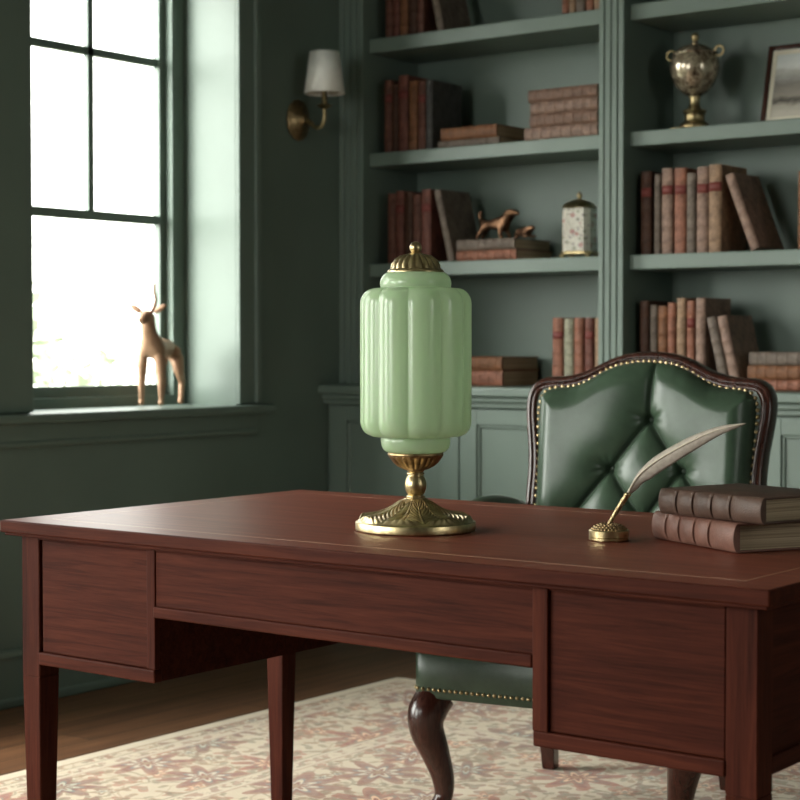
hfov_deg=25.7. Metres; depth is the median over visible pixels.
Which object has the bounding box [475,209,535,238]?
dog figurine
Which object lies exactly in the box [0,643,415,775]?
floor
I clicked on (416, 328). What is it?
table lamp
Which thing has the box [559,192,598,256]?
canister
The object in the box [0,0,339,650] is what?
wall
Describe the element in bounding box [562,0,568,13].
book
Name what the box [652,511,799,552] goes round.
book
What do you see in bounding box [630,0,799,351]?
bookcase
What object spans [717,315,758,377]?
book
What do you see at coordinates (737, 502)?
book
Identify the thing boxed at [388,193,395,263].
book
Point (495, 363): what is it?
book
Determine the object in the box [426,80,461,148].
book
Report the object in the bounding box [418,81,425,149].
book
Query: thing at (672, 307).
book
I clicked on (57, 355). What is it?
shrub
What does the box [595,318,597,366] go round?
book
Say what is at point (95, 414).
window
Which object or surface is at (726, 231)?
book
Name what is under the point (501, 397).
countertop
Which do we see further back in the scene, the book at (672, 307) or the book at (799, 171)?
the book at (672, 307)
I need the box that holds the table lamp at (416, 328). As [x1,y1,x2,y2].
[355,241,475,535]
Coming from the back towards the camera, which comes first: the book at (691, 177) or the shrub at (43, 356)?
the shrub at (43, 356)
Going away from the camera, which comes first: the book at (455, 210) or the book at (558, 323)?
the book at (558, 323)
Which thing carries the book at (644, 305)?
on the countertop
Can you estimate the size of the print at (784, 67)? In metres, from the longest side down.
0.261 x 0.224 x 0.004 m
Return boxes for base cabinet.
[328,404,528,502]
[767,416,799,488]
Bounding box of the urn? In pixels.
[666,33,724,128]
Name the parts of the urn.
handle, lid, handle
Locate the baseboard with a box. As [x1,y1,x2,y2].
[0,647,137,710]
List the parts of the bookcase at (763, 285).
shelf, shelf, shelf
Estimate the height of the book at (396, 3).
0.250 m
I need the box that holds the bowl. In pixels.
[670,52,719,96]
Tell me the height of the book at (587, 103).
0.041 m
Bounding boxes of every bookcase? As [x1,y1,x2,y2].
[339,0,673,383]
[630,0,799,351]
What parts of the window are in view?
sash, frame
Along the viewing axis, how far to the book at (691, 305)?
5.83 m
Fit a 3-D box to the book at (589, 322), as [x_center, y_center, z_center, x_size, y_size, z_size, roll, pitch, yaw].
[0.711,-0.166,6.150,0.034,0.243,0.192,1,2,37]
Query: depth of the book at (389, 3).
6.56 m
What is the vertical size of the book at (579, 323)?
0.243 m
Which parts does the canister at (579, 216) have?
lid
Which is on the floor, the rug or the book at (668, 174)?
the rug
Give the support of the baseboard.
attached to the wall
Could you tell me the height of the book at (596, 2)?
0.255 m
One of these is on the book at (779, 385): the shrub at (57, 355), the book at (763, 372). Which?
the book at (763, 372)
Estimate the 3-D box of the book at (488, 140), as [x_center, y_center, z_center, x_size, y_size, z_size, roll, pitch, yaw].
[0.313,-0.939,6.453,0.270,0.027,0.222,1,2,37]
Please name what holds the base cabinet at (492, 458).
on the floor
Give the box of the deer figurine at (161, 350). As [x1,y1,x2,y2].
[130,283,184,405]
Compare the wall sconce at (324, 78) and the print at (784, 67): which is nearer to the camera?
the print at (784, 67)
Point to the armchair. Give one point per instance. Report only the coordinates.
(591, 432)
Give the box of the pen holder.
[589,522,628,541]
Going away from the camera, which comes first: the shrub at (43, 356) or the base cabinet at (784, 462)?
the base cabinet at (784, 462)
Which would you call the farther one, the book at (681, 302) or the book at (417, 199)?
the book at (417, 199)
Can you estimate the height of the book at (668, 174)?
0.287 m
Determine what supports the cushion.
on the armchair
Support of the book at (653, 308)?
on the countertop
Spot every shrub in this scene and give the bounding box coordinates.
[33,280,56,384]
[33,321,152,386]
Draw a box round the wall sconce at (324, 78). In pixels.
[286,50,344,140]
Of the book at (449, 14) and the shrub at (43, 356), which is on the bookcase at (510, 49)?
the book at (449, 14)
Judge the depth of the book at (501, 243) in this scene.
6.34 m
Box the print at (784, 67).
[770,53,799,117]
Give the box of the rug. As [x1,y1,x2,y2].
[0,677,799,799]
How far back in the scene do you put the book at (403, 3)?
6.52 m
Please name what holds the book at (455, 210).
on the bookcase at (510, 49)
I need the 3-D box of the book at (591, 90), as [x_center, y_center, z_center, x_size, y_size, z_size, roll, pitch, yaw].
[0.629,-1.075,6.203,0.282,0.043,0.212,1,2,37]
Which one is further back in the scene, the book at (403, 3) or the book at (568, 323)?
the book at (403, 3)
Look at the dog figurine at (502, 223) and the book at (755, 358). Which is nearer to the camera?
the book at (755, 358)
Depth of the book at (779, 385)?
5.64 m
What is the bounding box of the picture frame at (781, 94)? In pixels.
[760,43,799,120]
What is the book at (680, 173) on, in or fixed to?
on the bookcase at (763, 285)
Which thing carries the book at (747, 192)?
on the bookcase at (763, 285)
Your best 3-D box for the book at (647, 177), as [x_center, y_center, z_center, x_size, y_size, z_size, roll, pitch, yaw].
[0.887,-0.635,6.001,0.040,0.281,0.192,1,2,37]
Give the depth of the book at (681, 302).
5.86 m
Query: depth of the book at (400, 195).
6.56 m
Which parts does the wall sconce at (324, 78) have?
arm, lamp shade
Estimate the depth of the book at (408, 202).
6.53 m
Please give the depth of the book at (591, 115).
6.12 m
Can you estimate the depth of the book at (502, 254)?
6.33 m
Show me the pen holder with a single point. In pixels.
(600, 532)
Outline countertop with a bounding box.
[319,384,799,415]
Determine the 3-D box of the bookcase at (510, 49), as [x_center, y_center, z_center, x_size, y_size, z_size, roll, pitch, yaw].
[0.356,-1.042,6.392,1.236,1.975,0.398,1,2,37]
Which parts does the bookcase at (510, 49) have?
panel, shelf, shelf, shelf, panel, panel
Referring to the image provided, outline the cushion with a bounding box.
[537,362,755,512]
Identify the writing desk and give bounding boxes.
[0,490,799,799]
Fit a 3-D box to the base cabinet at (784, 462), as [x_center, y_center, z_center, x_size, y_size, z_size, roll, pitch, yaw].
[1.259,0.491,5.721,1.144,0.895,0.450,1,2,37]
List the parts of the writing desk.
leg, panel, rail, leg, drawer rail, drawer, rail, panel, leg, panel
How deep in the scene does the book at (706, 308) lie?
5.82 m
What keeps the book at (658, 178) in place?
on the bookcase at (763, 285)
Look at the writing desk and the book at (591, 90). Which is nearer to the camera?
the writing desk
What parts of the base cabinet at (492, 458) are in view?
door, door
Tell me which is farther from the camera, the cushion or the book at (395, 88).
the book at (395, 88)
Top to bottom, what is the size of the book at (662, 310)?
0.280 m
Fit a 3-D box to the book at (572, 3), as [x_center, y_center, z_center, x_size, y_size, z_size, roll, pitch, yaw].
[0.653,-1.468,6.153,0.027,0.250,0.192,1,2,37]
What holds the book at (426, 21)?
on the bookcase at (510, 49)
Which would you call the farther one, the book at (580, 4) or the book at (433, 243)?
the book at (433, 243)
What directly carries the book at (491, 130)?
on the book at (488, 140)
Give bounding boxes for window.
[0,0,275,448]
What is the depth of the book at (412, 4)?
6.50 m
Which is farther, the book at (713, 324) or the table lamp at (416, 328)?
the book at (713, 324)
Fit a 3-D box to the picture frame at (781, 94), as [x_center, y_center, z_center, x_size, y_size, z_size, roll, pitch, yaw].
[1.356,-1.046,5.784,0.325,0.283,0.088,1,2,37]
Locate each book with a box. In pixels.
[385,80,398,151]
[386,0,392,36]
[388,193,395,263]
[392,85,398,151]
[393,0,399,36]
[396,190,420,257]
[399,75,429,150]
[400,0,407,35]
[404,192,421,253]
[408,0,416,34]
[409,81,418,149]
[413,194,421,252]
[417,0,437,32]
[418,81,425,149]
[422,189,447,261]
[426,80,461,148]
[432,0,470,29]
[434,189,476,260]
[438,136,523,147]
[441,124,524,140]
[456,238,550,251]
[456,249,552,260]
[472,356,538,370]
[472,370,538,385]
[524,122,598,140]
[528,84,598,102]
[530,96,598,114]
[530,109,598,127]
[553,318,573,375]
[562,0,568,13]
[564,319,573,375]
[569,0,575,12]
[574,318,584,374]
[576,0,585,11]
[585,318,594,370]
[586,0,593,10]
[594,0,598,9]
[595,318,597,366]
[640,301,674,351]
[641,171,661,254]
[650,305,666,351]
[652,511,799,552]
[654,174,661,253]
[658,306,667,351]
[658,483,799,524]
[662,168,674,253]
[668,303,676,353]
[675,168,696,252]
[677,298,695,356]
[687,173,696,252]
[687,301,695,359]
[696,298,730,371]
[697,166,708,252]
[707,316,728,374]
[709,164,746,251]
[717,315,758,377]
[725,172,783,250]
[747,365,799,379]
[749,352,799,365]
[764,380,799,390]
[798,171,799,248]
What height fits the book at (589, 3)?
0.250 m
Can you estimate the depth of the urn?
5.86 m
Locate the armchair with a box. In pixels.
[407,352,777,799]
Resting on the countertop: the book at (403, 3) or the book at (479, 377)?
the book at (479, 377)
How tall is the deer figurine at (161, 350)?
0.420 m
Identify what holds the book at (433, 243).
on the bookcase at (510, 49)
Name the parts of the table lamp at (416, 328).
stem, lamp shade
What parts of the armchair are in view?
leg, nailhead trim, seat, leg, nailhead trim, frame, leg, leg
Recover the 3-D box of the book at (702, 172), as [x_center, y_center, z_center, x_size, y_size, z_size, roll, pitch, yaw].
[1.056,-0.632,5.873,0.042,0.284,0.192,1,2,37]
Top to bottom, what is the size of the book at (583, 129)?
0.047 m
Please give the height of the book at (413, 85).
0.258 m
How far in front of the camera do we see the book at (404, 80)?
6.53 m
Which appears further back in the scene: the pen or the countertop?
the countertop
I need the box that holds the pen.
[608,423,745,523]
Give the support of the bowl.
on the urn
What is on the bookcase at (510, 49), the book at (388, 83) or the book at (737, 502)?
the book at (388, 83)

